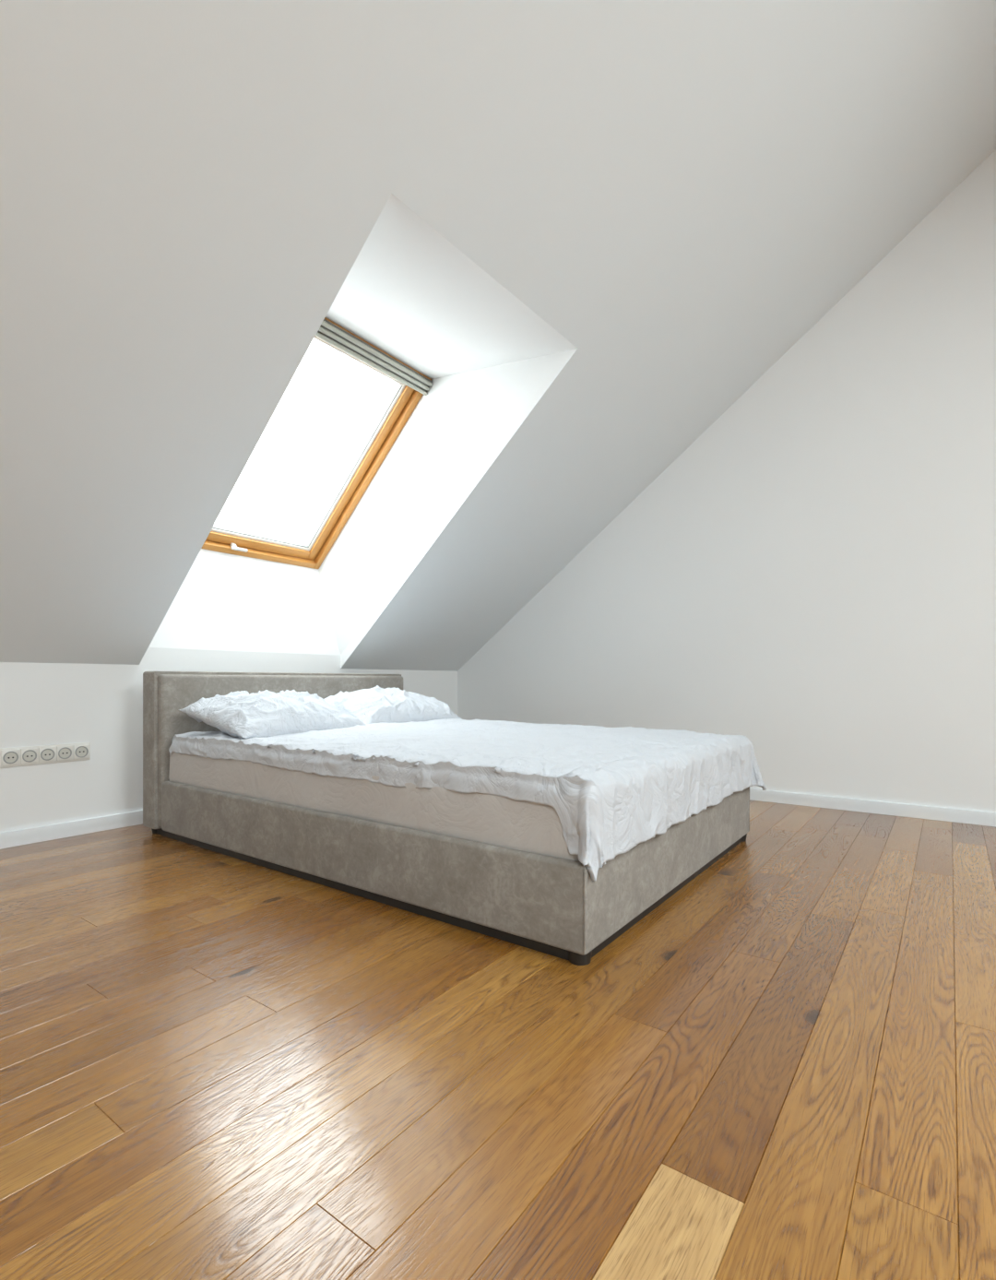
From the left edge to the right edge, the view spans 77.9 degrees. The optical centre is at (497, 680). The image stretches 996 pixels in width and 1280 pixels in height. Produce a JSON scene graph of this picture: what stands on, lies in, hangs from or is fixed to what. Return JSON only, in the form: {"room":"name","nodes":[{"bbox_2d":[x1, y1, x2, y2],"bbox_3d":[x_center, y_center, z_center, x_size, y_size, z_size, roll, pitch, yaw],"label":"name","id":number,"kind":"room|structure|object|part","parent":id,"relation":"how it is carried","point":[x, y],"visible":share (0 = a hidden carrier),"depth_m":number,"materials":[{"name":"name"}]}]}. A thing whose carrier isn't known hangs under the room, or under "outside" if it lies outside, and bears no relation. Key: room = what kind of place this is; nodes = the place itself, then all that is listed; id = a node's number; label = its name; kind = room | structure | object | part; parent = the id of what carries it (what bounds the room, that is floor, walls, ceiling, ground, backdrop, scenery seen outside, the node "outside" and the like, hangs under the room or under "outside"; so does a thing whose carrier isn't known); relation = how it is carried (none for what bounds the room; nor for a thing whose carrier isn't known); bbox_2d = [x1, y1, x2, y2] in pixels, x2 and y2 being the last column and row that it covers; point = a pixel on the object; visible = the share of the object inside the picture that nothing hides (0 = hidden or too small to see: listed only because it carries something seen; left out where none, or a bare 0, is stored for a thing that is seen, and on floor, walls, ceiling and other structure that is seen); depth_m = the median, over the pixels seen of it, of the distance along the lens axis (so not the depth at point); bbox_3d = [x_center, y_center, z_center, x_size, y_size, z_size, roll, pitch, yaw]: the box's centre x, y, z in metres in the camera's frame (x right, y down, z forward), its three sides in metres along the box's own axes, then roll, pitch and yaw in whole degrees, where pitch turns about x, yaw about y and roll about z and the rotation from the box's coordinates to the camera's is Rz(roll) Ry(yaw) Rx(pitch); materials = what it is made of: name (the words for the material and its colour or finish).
{"room":"bedroom","nodes":[
{"label":"bedroom","id":0,"kind":"room"},
{"bbox_2d":[0,662,457,832],"bbox_3d":[-2.573,0.334,2.274,0.001,0.832,7.522,0,0,36],"label":"wall","id":1,"kind":"structure","parent":0,"point":[100,705],"depth_m":3.01,"materials":[{"name":"paint"}]},
{"bbox_2d":[0,742,90,768],"bbox_3d":[-2.113,0.346,2.888,0.016,0.087,0.360,0,0,36],"label":"outlet strip","id":2,"kind":"object","parent":1,"relation":"attached to","point":[29,755],"visible":1,"depth_m":2.87,"materials":[{"name":"white plastic"}]},
{"bbox_3d":[-2.196,0.346,2.775,0.010,0.070,0.066,0,0,36],"label":"plate","id":3,"kind":"part","parent":2,"relation":"part of","materials":[{"name":"white plastic"}]},
{"bbox_3d":[-2.155,0.346,2.831,0.010,0.070,0.066,0,0,36],"label":"plate","id":4,"kind":"part","parent":2,"relation":"part of","materials":[{"name":"white plastic"}]},
{"bbox_3d":[-2.113,0.346,2.888,0.010,0.070,0.066,0,0,36],"label":"plate","id":5,"kind":"part","parent":2,"relation":"part of","materials":[{"name":"white plastic"}]},
{"bbox_3d":[-2.072,0.346,2.945,0.010,0.070,0.066,0,0,36],"label":"plate","id":6,"kind":"part","parent":2,"relation":"part of","materials":[{"name":"white plastic"}]},
{"bbox_3d":[-2.030,0.346,3.001,0.010,0.070,0.066,0,0,36],"label":"plate","id":7,"kind":"part","parent":2,"relation":"part of","materials":[{"name":"white plastic"}]},
{"bbox_2d":[0,809,142,849],"bbox_3d":[-2.567,0.714,2.269,0.016,0.071,7.522,0,0,36],"label":"baseboard","id":8,"kind":"structure","parent":1,"relation":"attached to","point":[62,830],"depth_m":2.95,"materials":[{"name":"paint"}]},
{"bbox_2d":[0,0,995,671],"bbox_3d":[0.728,-1.587,-0.148,8.190,3.010,7.522,0,0,36],"label":"ceiling","id":9,"kind":"structure","parent":0,"point":[681,191],"depth_m":2.17,"materials":[{"name":"paint"}]},
{"bbox_2d":[206,317,432,559],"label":"window","id":10,"kind":"structure","parent":9,"relation":"attached to","point":[325,318],"depth_m":3.66,"materials":[{"name":"brown wood"}]},
{"bbox_3d":[-1.545,-0.868,3.831,0.089,0.090,0.843,0,0,36],"label":"sash bottom","id":11,"kind":"part","parent":10,"relation":"part of","materials":[{"name":"brown wood"}]},
{"bbox_2d":[211,528,308,550],"bbox_3d":[-1.521,-0.891,3.813,0.038,0.038,0.807,0,0,36],"label":"bead","id":12,"kind":"object","parent":10,"relation":"attached to","point":[212,529],"visible":0.56,"depth_m":3.83,"materials":[{"name":"white plastic"}]},
{"bbox_2d":[308,384,405,551],"bbox_3d":[-0.916,-1.317,3.881,0.933,0.890,0.018,0,0,36],"label":"bead","id":13,"kind":"object","parent":10,"relation":"attached to","point":[399,393],"visible":0.47,"depth_m":3.85,"materials":[{"name":"white plastic"}]},
{"bbox_3d":[-0.896,-1.320,3.913,1.038,0.993,0.056,0,0,36],"label":"sash","id":14,"kind":"part","parent":10,"relation":"part of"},
{"bbox_3d":[-0.732,-1.700,3.234,0.024,0.024,1.042,0,0,36],"label":"blind rail","id":15,"kind":"part","parent":10,"relation":"part of","materials":[{"name":"grey metal"}]},
{"bbox_3d":[-0.715,-1.721,3.222,0.024,0.024,1.042,0,0,36],"label":"blind rail","id":16,"kind":"part","parent":10,"relation":"part of","materials":[{"name":"grey metal"}]},
{"bbox_2d":[317,319,432,391],"bbox_3d":[-0.722,-1.733,3.227,0.073,0.071,1.042,0,0,36],"label":"housing","id":17,"kind":"object","parent":10,"relation":"attached to","point":[325,320],"visible":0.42,"depth_m":3.28,"materials":[{"name":"grey metal"}]},
{"bbox_3d":[-0.698,-1.741,3.209,0.024,0.024,1.042,0,0,36],"label":"blind rail","id":18,"kind":"part","parent":10,"relation":"part of","materials":[{"name":"grey metal"}]},
{"bbox_3d":[-1.598,-0.813,3.723,0.041,0.042,0.026,0,0,36],"label":"handle neck","id":19,"kind":"object","parent":10,"relation":"attached to","visible":0},
{"bbox_2d":[231,546,247,552],"bbox_3d":[-1.568,-0.796,3.736,0.019,0.019,0.105,0,0,36],"label":"lever","id":20,"kind":"object","parent":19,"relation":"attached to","point":[232,548],"visible":1,"depth_m":3.73,"materials":[{"name":"white plastic"}]},
{"bbox_2d":[139,193,577,668],"bbox_3d":[-0.789,-0.980,3.174,2.208,1.795,1.432,0,0,36],"label":"lining","id":21,"kind":"object","parent":9,"relation":"attached to","point":[408,292],"visible":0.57,"depth_m":3.15,"materials":[{"name":"paint"}]},
{"bbox_2d":[201,539,315,568],"bbox_3d":[-1.575,-0.828,3.853,0.115,0.118,0.968,0,0,36],"label":"frame","id":22,"kind":"object","parent":21,"relation":"attached to","point":[209,545],"visible":0.27,"depth_m":3.88,"materials":[{"name":"brown wood"}]},
{"bbox_2d":[313,376,431,568],"bbox_3d":[-0.862,-1.317,3.955,1.143,1.096,0.041,0,0,36],"label":"frame","id":23,"kind":"object","parent":21,"relation":"attached to","point":[416,396],"visible":0.45,"depth_m":3.91,"materials":[{"name":"brown wood"}]},
{"bbox_2d":[318,348,577,654],"bbox_3d":[-0.398,-0.978,3.622,2.120,1.604,0.116,0,0,40],"label":"reveal cheek","id":24,"kind":"object","parent":9,"relation":"attached to","point":[455,431],"visible":1,"depth_m":3.65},
{"bbox_2d":[340,351,575,668],"bbox_3d":[-0.710,-0.821,3.116,2.010,1.477,1.432,0,0,36],"label":"trim","id":25,"kind":"structure","parent":9,"relation":"attached to","point":[366,627],"depth_m":3.76,"materials":[{"name":"paint"}]},
{"bbox_2d":[0,799,995,1279],"bbox_3d":[0.728,0.751,-0.148,8.190,0.002,7.522,0,0,36],"label":"floor","id":26,"kind":"structure","parent":0,"point":[214,1065],"depth_m":1.18,"materials":[{"name":"brown wood"}]},
{"bbox_2d":[142,671,766,965],"bbox_3d":[-0.239,0.352,2.971,2.509,0.796,1.701,0,0,36],"label":"upholstered bed","id":27,"kind":"object","parent":26,"relation":"on","point":[557,840],"visible":1,"depth_m":2.18,"materials":[{"name":"beige fabric"}]},
{"bbox_3d":[-1.210,0.336,3.657,0.128,0.765,1.654,0,0,36],"label":"headboard","id":28,"kind":"part","parent":27,"relation":"part of","materials":[{"name":"beige fabric"}]},
{"bbox_2d":[177,689,366,739],"bbox_3d":[-1.098,0.176,3.094,0.513,0.260,0.750,0,0,33],"label":"pillow","id":29,"kind":"object","parent":27,"relation":"on","point":[242,715],"depth_m":2.89,"materials":[{"name":"fabric"}]},
{"bbox_3d":[-1.154,0.341,3.616,0.071,0.741,1.624,0,0,36],"label":"headboard","id":30,"kind":"part","parent":27,"relation":"part of","materials":[{"name":"beige fabric"}]},
{"bbox_3d":[-0.217,0.401,2.930,2.250,0.202,1.588,0,0,36],"label":"mattress","id":31,"kind":"part","parent":27,"relation":"part of","materials":[{"name":"beige fabric"}]},
{"bbox_2d":[323,685,462,723],"bbox_3d":[-0.653,0.166,3.763,0.497,0.275,0.750,0,0,41],"label":"pillow","id":32,"kind":"object","parent":27,"relation":"on","point":[370,704],"depth_m":3.61,"materials":[{"name":"fabric"}]},
{"bbox_2d":[168,718,766,882],"bbox_3d":[-0.158,0.374,2.910,2.308,0.300,1.698,0,0,36],"label":"duvet","id":33,"kind":"object","parent":27,"relation":"on","point":[553,802],"depth_m":2.11,"materials":[{"name":"white fabric"}]},
{"bbox_2d":[457,149,995,812],"bbox_3d":[2.953,-1.171,2.884,8.190,3.842,0.001,0,0,36],"label":"wall","id":34,"kind":"structure","parent":0,"point":[811,580],"depth_m":3.63,"materials":[{"name":"paint"}]},
{"bbox_2d":[749,788,995,827],"bbox_3d":[2.955,0.714,2.873,8.174,0.071,0.016,0,0,36],"label":"baseboard","id":35,"kind":"structure","parent":34,"relation":"attached to","point":[913,811],"depth_m":3.46,"materials":[{"name":"paint"}]},
{"bbox_3d":[-1.164,-1.322,3.551,0.886,0.844,0.807,0,0,36],"label":"glass pane","id":36,"kind":"object","parent":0,"visible":0},
{"bbox_2d":[212,524,308,547],"bbox_3d":[-1.516,-0.902,3.810,0.026,0.026,0.807,0,0,36],"label":"spacer","id":37,"kind":"object","parent":36,"relation":"attached to","point":[216,527],"visible":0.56,"depth_m":3.84,"materials":[{"name":"white plastic"}]},
{"bbox_2d":[306,383,402,546],"bbox_3d":[-0.926,-1.320,3.873,0.928,0.886,0.008,0,0,36],"label":"spacer","id":38,"kind":"object","parent":36,"relation":"attached to","point":[398,386],"visible":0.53,"depth_m":3.84,"materials":[{"name":"white plastic"}]}
]}

